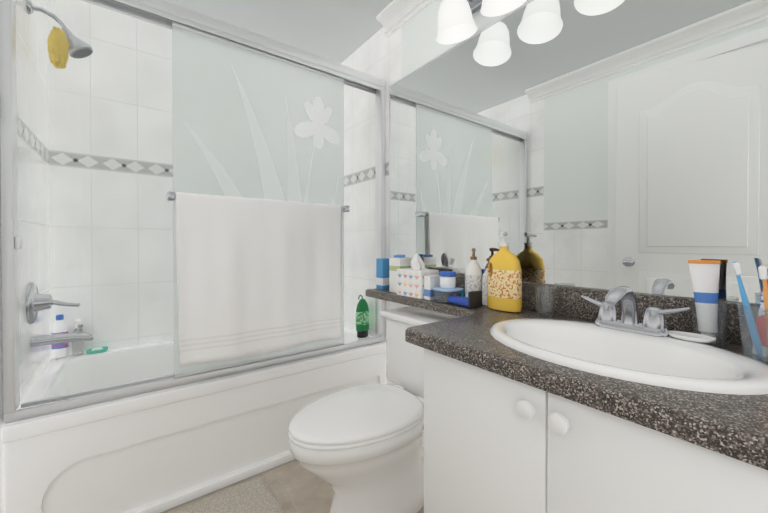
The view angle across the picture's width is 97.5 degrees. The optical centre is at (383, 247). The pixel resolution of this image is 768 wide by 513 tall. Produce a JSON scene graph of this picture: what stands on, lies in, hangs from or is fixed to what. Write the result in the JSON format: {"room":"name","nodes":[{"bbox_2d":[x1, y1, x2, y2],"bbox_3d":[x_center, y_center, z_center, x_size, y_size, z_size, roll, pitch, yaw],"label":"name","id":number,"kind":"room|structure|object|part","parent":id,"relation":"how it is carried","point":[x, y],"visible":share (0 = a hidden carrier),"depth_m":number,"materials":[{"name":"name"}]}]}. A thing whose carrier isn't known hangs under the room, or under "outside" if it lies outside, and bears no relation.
{"room":"bathroom","nodes":[
{"label":"bathroom","id":0,"kind":"room"},
{"bbox_2d":[0,0,50,512],"bbox_3d":[-0.868,-0.126,0.533,0.080,2.310,3.000,0,1,-37],"label":"wall","id":1,"kind":"structure","parent":0,"point":[40,137],"depth_m":1.40,"materials":[{"name":"tile"}]},
{"bbox_2d":[26,282,79,323],"bbox_3d":[-1.384,0.226,1.424,0.151,0.170,0.170,0,1,-37],"label":"tub valve","id":2,"kind":"object","parent":1,"relation":"attached to","point":[45,300],"depth_m":1.37,"materials":[{"name":"silver metal"}]},
{"bbox_3d":[-1.421,0.226,1.397,0.060,0.170,0.170,0,1,-37],"label":"tub valve plate","id":3,"kind":"part","parent":2,"relation":"part of","materials":[{"name":"silver metal"}]},
{"bbox_3d":[-1.359,0.234,1.426,0.106,0.038,0.046,0,1,-37],"label":"tub valve lever","id":4,"kind":"part","parent":2,"relation":"part of","materials":[{"name":"silver metal"}]},
{"bbox_2d":[26,0,92,68],"bbox_3d":[-1.359,-0.876,1.421,0.201,0.263,0.109,0,1,-37],"label":"shower head","id":5,"kind":"object","parent":1,"relation":"attached to","point":[56,42],"depth_m":1.40},
{"bbox_3d":[-1.395,-0.954,1.404,0.119,0.074,0.017,0,1,-37],"label":"arm","id":6,"kind":"part","parent":5,"relation":"part of"},
{"bbox_2d":[30,324,93,346],"bbox_3d":[-1.367,0.373,1.438,0.193,0.076,0.050,0,1,-37],"label":"tub spout","id":7,"kind":"object","parent":1,"relation":"attached to","point":[67,338],"depth_m":1.42,"materials":[{"name":"silver metal"}]},
{"bbox_3d":[-1.367,0.388,1.438,0.193,0.047,0.050,0,1,-37],"label":"tub spout","id":8,"kind":"part","parent":7,"relation":"part of","materials":[{"name":"silver metal"}]},
{"bbox_2d":[0,0,384,422],"bbox_3d":[-0.619,-0.207,1.536,1.512,1.522,0.064,0,1,-37],"label":"shower door","id":9,"kind":"structure","parent":1,"relation":"attached to","point":[208,106],"depth_m":1.43,"materials":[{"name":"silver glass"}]},
{"bbox_2d":[14,237,22,248],"bbox_3d":[-1.199,-0.016,1.105,0.012,0.040,0.040,0,1,-37],"label":"bumper cover","id":10,"kind":"object","parent":9,"relation":"attached to","point":[18,242],"visible":1,"depth_m":1.09,"materials":[{"name":"white plastic"}]},
{"bbox_3d":[-0.902,-0.194,1.344,0.765,1.447,0.006,0,1,-37],"label":"glass","id":11,"kind":"part","parent":9,"relation":"part of","materials":[{"name":"clear glass"}]},
{"bbox_2d":[167,191,174,200],"bbox_3d":[-0.838,-0.201,1.323,0.024,0.032,0.063,0,1,-37],"label":"bracket","id":12,"kind":"object","parent":9,"relation":"attached to","point":[170,196],"depth_m":1.30,"materials":[{"name":"silver metal"}]},
{"bbox_2d":[21,0,343,407],"bbox_3d":[-0.713,-0.195,1.467,1.215,1.451,0.041,0,1,-37],"label":"rails","id":13,"kind":"object","parent":9,"relation":"attached to","point":[136,13],"visible":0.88,"depth_m":1.34,"materials":[{"name":"silver metal"}]},
{"bbox_2d":[183,120,241,196],"bbox_3d":[-0.654,-0.077,1.489,0.465,0.965,0.001,0,1,-37],"label":"decal","id":14,"kind":"object","parent":9,"relation":"attached to","point":[228,186],"depth_m":1.45,"materials":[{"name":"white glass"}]},
{"bbox_2d":[231,64,284,199],"bbox_3d":[-0.553,-0.230,1.562,0.336,1.261,0.001,0,1,-37],"label":"decal","id":15,"kind":"object","parent":9,"relation":"attached to","point":[271,186],"depth_m":1.56,"materials":[{"name":"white glass"}]},
{"bbox_3d":[-0.531,-0.197,1.584,0.783,1.447,0.006,0,1,-37],"label":"glass","id":16,"kind":"part","parent":9,"relation":"part of","materials":[{"name":"glass"}]},
{"bbox_2d":[285,96,301,201],"bbox_3d":[-0.438,-0.191,1.649,0.104,1.181,0.001,0,1,-37],"label":"decal","id":17,"kind":"object","parent":9,"relation":"attached to","point":[294,192],"depth_m":1.64,"materials":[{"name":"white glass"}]},
{"bbox_2d":[294,121,317,137],"bbox_3d":[-0.387,-0.590,1.683,0.128,0.089,0.001,0,1,-37],"label":"flower petal","id":18,"kind":"object","parent":9,"relation":"attached to","point":[306,129],"depth_m":1.68,"materials":[{"name":"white glass"}]},
{"bbox_2d":[304,148,313,201],"bbox_3d":[-0.383,-0.092,1.691,0.099,0.980,0.001,0,1,-37],"label":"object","id":19,"kind":"structure","parent":9,"relation":"attached to","point":[307,186],"depth_m":1.69,"materials":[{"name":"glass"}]},
{"bbox_2d":[304,101,318,125],"bbox_3d":[-0.364,-0.678,1.699,0.081,0.112,0.001,0,1,-37],"label":"flower petal","id":20,"kind":"object","parent":9,"relation":"attached to","point":[308,108],"depth_m":1.69,"materials":[{"name":"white glass"}]},
{"bbox_2d":[312,97,323,123],"bbox_3d":[-0.335,-0.697,1.720,0.067,0.150,0.001,0,1,-37],"label":"flower petal","id":21,"kind":"object","parent":9,"relation":"attached to","point":[318,106],"depth_m":1.72,"materials":[{"name":"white glass"}]},
{"bbox_2d":[313,126,323,149],"bbox_3d":[-0.335,-0.562,1.721,0.062,0.120,0.001,0,1,-37],"label":"flower petal","id":22,"kind":"object","parent":9,"relation":"attached to","point":[318,139],"depth_m":1.72,"materials":[{"name":"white glass"}]},
{"bbox_2d":[318,107,331,125],"bbox_3d":[-0.306,-0.678,1.742,0.081,0.112,0.001,0,1,-37],"label":"flower petal","id":23,"kind":"object","parent":9,"relation":"attached to","point":[327,112],"depth_m":1.74,"materials":[{"name":"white glass"}]},
{"bbox_2d":[318,125,339,143],"bbox_3d":[-0.284,-0.590,1.759,0.128,0.089,0.001,0,1,-37],"label":"flower petal","id":24,"kind":"object","parent":9,"relation":"attached to","point":[330,134],"depth_m":1.76,"materials":[{"name":"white glass"}]},
{"bbox_2d":[331,176,338,204],"bbox_3d":[-0.324,-0.013,1.735,0.222,0.838,0.001,0,1,-37],"label":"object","id":25,"kind":"structure","parent":9,"relation":"attached to","point":[334,200],"depth_m":1.78,"materials":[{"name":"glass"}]},
{"bbox_2d":[342,205,349,211],"bbox_3d":[-0.209,-0.206,1.793,0.026,0.032,0.063,0,1,-37],"label":"bracket","id":26,"kind":"object","parent":9,"relation":"attached to","point":[347,208],"depth_m":1.77,"materials":[{"name":"silver metal"}]},
{"bbox_2d":[47,0,173,358],"bbox_3d":[-1.099,-0.142,2.182,1.520,2.310,0.080,0,1,-37],"label":"wall","id":27,"kind":"structure","parent":0,"point":[137,158],"depth_m":1.84,"materials":[{"name":"tile"}]},
{"bbox_2d":[166,0,392,63],"bbox_3d":[-0.227,-1.310,1.000,1.680,0.050,3.000,0,1,-37],"label":"ceiling","id":28,"kind":"structure","parent":0,"point":[339,31],"depth_m":1.91,"materials":[{"name":"white paint"}]},
{"bbox_2d":[165,447,423,512],"bbox_3d":[-0.227,1.050,1.023,1.680,0.050,3.000,0,1,-37],"label":"floor","id":29,"kind":"structure","parent":0,"point":[295,486],"depth_m":1.42,"materials":[{"name":"tile"}]},
{"bbox_2d":[1,327,385,512],"bbox_3d":[-0.828,0.784,1.827,1.514,0.465,0.821,0,1,-37],"label":"bathtub","id":30,"kind":"object","parent":29,"relation":"on","point":[159,451],"visible":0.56,"depth_m":1.36,"materials":[{"name":"white ceramic"}]},
{"bbox_2d":[51,314,67,358],"bbox_3d":[-1.629,0.444,1.693,0.062,0.216,0.042,0,1,-37],"label":"shampoo bottle","id":31,"kind":"object","parent":30,"relation":"on","point":[63,352],"depth_m":1.68,"materials":[{"name":"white plastic"}]},
{"bbox_2d":[72,319,83,355],"bbox_3d":[-1.573,0.459,1.732,0.046,0.186,0.050,0,1,-37],"label":"clear pump bottle","id":32,"kind":"object","parent":30,"relation":"on","point":[76,351],"depth_m":1.72,"materials":[{"name":"white"}]},
{"bbox_2d":[86,347,107,353],"bbox_3d":[-1.515,0.541,1.778,0.092,0.022,0.062,0,1,-37],"label":"soap dish","id":33,"kind":"object","parent":30,"relation":"on","point":[95,350],"depth_m":1.77,"materials":[{"name":"teal plastic"}]},
{"bbox_2d":[160,459,295,512],"bbox_3d":[-0.581,1.017,1.498,1.514,0.005,0.004,0,1,-37],"label":"trim","id":34,"kind":"structure","parent":30,"relation":"attached to","point":[225,487],"depth_m":1.43,"materials":[{"name":"grey"}]},
{"bbox_2d":[356,295,368,337],"bbox_3d":[-0.132,0.417,2.074,0.090,0.263,0.057,0,1,-37],"label":"wash bottle","id":35,"kind":"object","parent":30,"relation":"on","point":[362,318],"visible":1,"depth_m":2.05,"materials":[{"name":"green plastic"}]},
{"bbox_2d":[173,476,283,512],"bbox_3d":[-0.630,1.016,1.161,0.568,0.013,0.453,0,1,-37],"label":"bath rug","id":36,"kind":"object","parent":29,"relation":"on","point":[257,495],"visible":1,"depth_m":1.34,"materials":[{"name":"beige fabric"}]},
{"bbox_2d":[288,306,458,512],"bbox_3d":[-0.013,0.662,1.328,0.737,0.720,0.464,0,1,-37],"label":"toilet","id":37,"kind":"object","parent":29,"relation":"on","point":[358,448],"visible":0.88,"depth_m":1.21,"materials":[{"name":"white ceramic"}]},
{"bbox_3d":[-0.101,0.629,1.262,0.517,0.017,0.376,0,1,-37],"label":"seat","id":38,"kind":"part","parent":37,"relation":"part of","materials":[{"name":"white"}]},
{"bbox_3d":[-0.100,0.609,1.262,0.514,0.020,0.374,0,1,-37],"label":"lid","id":39,"kind":"part","parent":37,"relation":"part of","materials":[{"name":"white"}]},
{"bbox_3d":[-0.075,0.830,1.284,0.576,0.384,0.366,0,1,-37],"label":"bowl","id":40,"kind":"part","parent":37,"relation":"part of","materials":[{"name":"white ceramic"}]},
{"bbox_3d":[0.204,0.483,1.488,0.183,0.306,0.430,0,1,-37],"label":"tank","id":41,"kind":"part","parent":37,"relation":"part of","materials":[{"name":"white ceramic"}]},
{"bbox_2d":[409,340,767,512],"bbox_3d":[0.656,0.650,0.625,0.568,0.757,1.147,0,1,-37],"label":"bathroom vanity","id":42,"kind":"object","parent":29,"relation":"on","point":[496,440],"depth_m":0.64,"materials":[{"name":"white wood"}]},
{"bbox_3d":[0.218,0.594,0.797,0.018,0.641,0.342,0,1,-37],"label":"door","id":43,"kind":"part","parent":42,"relation":"part of","materials":[{"name":"white wood"}]},
{"bbox_3d":[0.284,0.320,0.669,0.026,0.037,0.037,0,1,-37],"label":"knob","id":44,"kind":"part","parent":42,"relation":"part of","materials":[{"name":"white"}]},
{"bbox_3d":[0.322,0.320,0.618,0.026,0.037,0.037,0,1,-37],"label":"knob","id":45,"kind":"part","parent":42,"relation":"part of","materials":[{"name":"white"}]},
{"bbox_2d":[365,288,767,459],"bbox_3d":[0.407,0.250,0.965,0.558,0.035,1.998,0,1,-37],"label":"countertop","id":46,"kind":"structure","parent":42,"relation":"on","point":[741,432],"depth_m":0.59,"materials":[{"name":"grey stone"}]},
{"bbox_2d":[376,258,384,288],"bbox_3d":[0.002,0.141,1.852,0.070,0.165,0.060,0,1,-37],"label":"shelf box","id":47,"kind":"object","parent":46,"relation":"on","point":[380,262],"depth_m":1.82,"materials":[{"name":"blue cardboard"}]},
{"bbox_2d":[385,254,411,292],"bbox_3d":[0.087,0.130,1.718,0.095,0.190,0.094,0,1,-37],"label":"shelf box","id":48,"kind":"object","parent":46,"relation":"on","point":[386,273],"depth_m":1.69,"materials":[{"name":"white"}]},
{"bbox_2d":[397,253,438,298],"bbox_3d":[0.157,0.126,1.586,0.115,0.201,0.170,0,1,-37],"label":"tissue box","id":49,"kind":"object","parent":46,"relation":"on","point":[410,282],"visible":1,"depth_m":1.55,"materials":[{"name":"white cardboard"}]},
{"bbox_2d":[424,275,440,299],"bbox_3d":[0.215,0.175,1.492,0.070,0.105,0.038,0,1,-37],"label":"box","id":50,"kind":"object","parent":46,"relation":"on","point":[430,281],"visible":0.67,"depth_m":1.47,"materials":[{"name":"white cardboard"}]},
{"bbox_2d":[432,271,462,303],"bbox_3d":[0.269,0.164,1.421,0.114,0.128,0.114,0,1,-37],"label":"plastic container","id":51,"kind":"object","parent":46,"relation":"on","point":[447,281],"visible":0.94,"depth_m":1.39,"materials":[{"name":"blue plastic"}]},
{"bbox_2d":[433,290,461,303],"bbox_3d":[0.269,0.203,1.421,0.108,0.050,0.108,0,1,-37],"label":"tub","id":52,"kind":"object","parent":51,"relation":"in","point":[441,300],"depth_m":1.39,"materials":[{"name":"plastic"}]},
{"bbox_3d":[0.269,0.173,1.421,0.114,0.010,0.114,0,1,-37],"label":"lid","id":53,"kind":"part","parent":51,"relation":"part of","materials":[{"name":"blue plastic"}]},
{"bbox_2d":[440,276,455,287],"bbox_3d":[0.269,0.143,1.421,0.066,0.048,0.066,0,1,-37],"label":"jar","id":54,"kind":"object","parent":51,"relation":"on","point":[445,281],"depth_m":1.39,"materials":[{"name":"white plastic"}]},
{"bbox_2d":[448,290,481,308],"bbox_3d":[0.311,0.196,1.322,0.072,0.066,0.130,0,1,-37],"label":"shaver","id":55,"kind":"object","parent":46,"relation":"on","point":[473,299],"visible":1,"depth_m":1.28,"materials":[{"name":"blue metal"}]},
{"bbox_2d":[465,248,481,296],"bbox_3d":[0.365,0.114,1.374,0.068,0.228,0.068,0,1,-37],"label":"lotion bottle","id":56,"kind":"object","parent":46,"relation":"on","point":[473,276],"visible":0.81,"depth_m":1.35,"materials":[{"name":"white plastic"}]},
{"bbox_2d":[482,257,490,304],"bbox_3d":[0.417,0.133,1.337,0.056,0.192,0.054,0,1,-37],"label":"lotion bottle","id":57,"kind":"object","parent":46,"relation":"on","point":[484,289],"visible":0.35,"depth_m":1.32,"materials":[{"name":"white plastic"}]},
{"bbox_2d":[487,231,521,311],"bbox_3d":[0.441,0.084,1.240,0.071,0.291,0.132,0,1,-37],"label":"wash bottle","id":58,"kind":"object","parent":46,"relation":"on","point":[504,283],"visible":1,"depth_m":1.21,"materials":[{"name":"yellow plastic"}]},
{"bbox_2d":[534,286,555,317],"bbox_3d":[0.541,0.181,1.131,0.068,0.100,0.068,0,1,-37],"label":"glass tumbler","id":59,"kind":"object","parent":46,"relation":"on","point":[545,315],"visible":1,"depth_m":1.13,"materials":[{"name":"clear glass"}]},
{"bbox_2d":[449,308,767,423],"bbox_3d":[0.521,0.299,0.799,0.415,0.158,0.562,0,1,-37],"label":"sink","id":60,"kind":"object","parent":46,"relation":"in","point":[729,380],"depth_m":0.76,"materials":[{"name":"white ceramic"}]},
{"bbox_2d":[577,286,692,335],"bbox_3d":[0.614,0.159,0.867,0.159,0.119,0.244,0,1,-37],"label":"faucet","id":61,"kind":"object","parent":60,"relation":"on","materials":[{"name":"silver metal"}]},
{"bbox_2d":[667,331,715,342],"bbox_3d":[0.728,0.213,0.801,0.054,0.012,0.090,0,1,-37],"label":"soap dish","id":62,"kind":"object","parent":46,"relation":"on","point":[692,337],"visible":0.98,"depth_m":0.80,"materials":[{"name":"white ceramic"}]},
{"bbox_2d":[688,260,729,347],"bbox_3d":[0.785,0.132,0.815,0.072,0.203,0.074,0,1,-37],"label":"toothpaste tube","id":63,"kind":"object","parent":46,"relation":"on","point":[704,274],"visible":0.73,"depth_m":0.81,"materials":[{"name":"white plastic"}]},
{"bbox_3d":[0.785,0.181,0.815,0.072,0.105,0.072,0,1,-37],"label":"glass","id":64,"kind":"part","parent":63,"relation":"part of","materials":[{"name":"clear glass"}]},
{"bbox_2d":[732,262,767,364],"bbox_3d":[0.788,0.127,0.693,0.094,0.216,0.094,0,1,-37],"label":"toothbrush cup","id":65,"kind":"object","parent":46,"relation":"on","point":[758,331],"visible":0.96,"depth_m":0.70,"materials":[{"name":"clear plastic"}]},
{"bbox_3d":[0.773,0.130,0.677,0.037,0.191,0.022,0,1,-37],"label":"brush handle","id":66,"kind":"part","parent":65,"relation":"part of","materials":[{"name":"orange plastic"}]},
{"bbox_3d":[0.426,0.597,0.517,0.018,0.641,0.352,0,1,-37],"label":"door","id":67,"kind":"part","parent":42,"relation":"part of","materials":[{"name":"white wood"}]},
{"bbox_2d":[341,0,755,446],"bbox_3d":[0.415,-0.135,1.489,0.080,2.310,3.000,0,1,-37],"label":"wall","id":68,"kind":"structure","parent":0,"point":[411,45],"depth_m":2.10,"materials":[{"name":"paint"}]},
{"bbox_2d":[376,0,433,36],"bbox_3d":[0.594,-1.244,1.101,0.085,0.085,2.020,0,1,-37],"label":"crown molding","id":69,"kind":"structure","parent":68,"relation":"attached to","point":[393,16],"depth_m":1.79,"materials":[{"name":"white"}]},
{"bbox_2d":[436,0,526,44],"bbox_3d":[0.508,-0.959,1.115,0.204,0.225,0.900,0,1,-37],"label":"wall lamp","id":70,"kind":"object","parent":68,"relation":"attached to","point":[456,23],"visible":1,"depth_m":1.30,"materials":[{"name":"white glass"}]},
{"bbox_3d":[0.295,-0.931,1.367,0.162,0.164,0.166,0,1,-37],"label":"lamp shade","id":71,"kind":"part","parent":70,"relation":"part of","materials":[{"name":"white glass"}]},
{"bbox_3d":[0.426,-0.929,1.191,0.162,0.164,0.166,0,1,-37],"label":"lamp shade","id":72,"kind":"part","parent":70,"relation":"part of","materials":[{"name":"white glass"}]},
{"bbox_2d":[389,0,767,303],"bbox_3d":[0.628,-0.391,1.124,0.008,1.039,1.996,0,1,-37],"label":"mirror","id":73,"kind":"object","parent":68,"relation":"attached to","point":[605,144],"visible":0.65,"depth_m":1.07,"materials":[{"name":"silver mirror"}]},
{"bbox_2d":[441,276,758,343],"bbox_3d":[0.623,0.181,1.125,0.020,0.100,1.998,0,1,-37],"label":"backsplash","id":74,"kind":"structure","parent":68,"relation":"attached to","point":[566,297],"depth_m":1.08,"materials":[{"name":"grey stone"}]},
{"bbox_3d":[-0.513,-0.204,1.541,0.781,0.016,0.016,0,1,-37],"label":"door towel bar","id":75,"kind":"object","parent":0,"visible":0},
{"bbox_2d":[175,192,341,366],"bbox_3d":[-0.517,0.126,1.534,0.734,0.694,0.060,0,1,-37],"label":"towel","id":76,"kind":"object","parent":75,"relation":"hanging from","point":[257,276],"visible":1,"depth_m":1.47,"materials":[{"name":"white fabric"}]}
]}

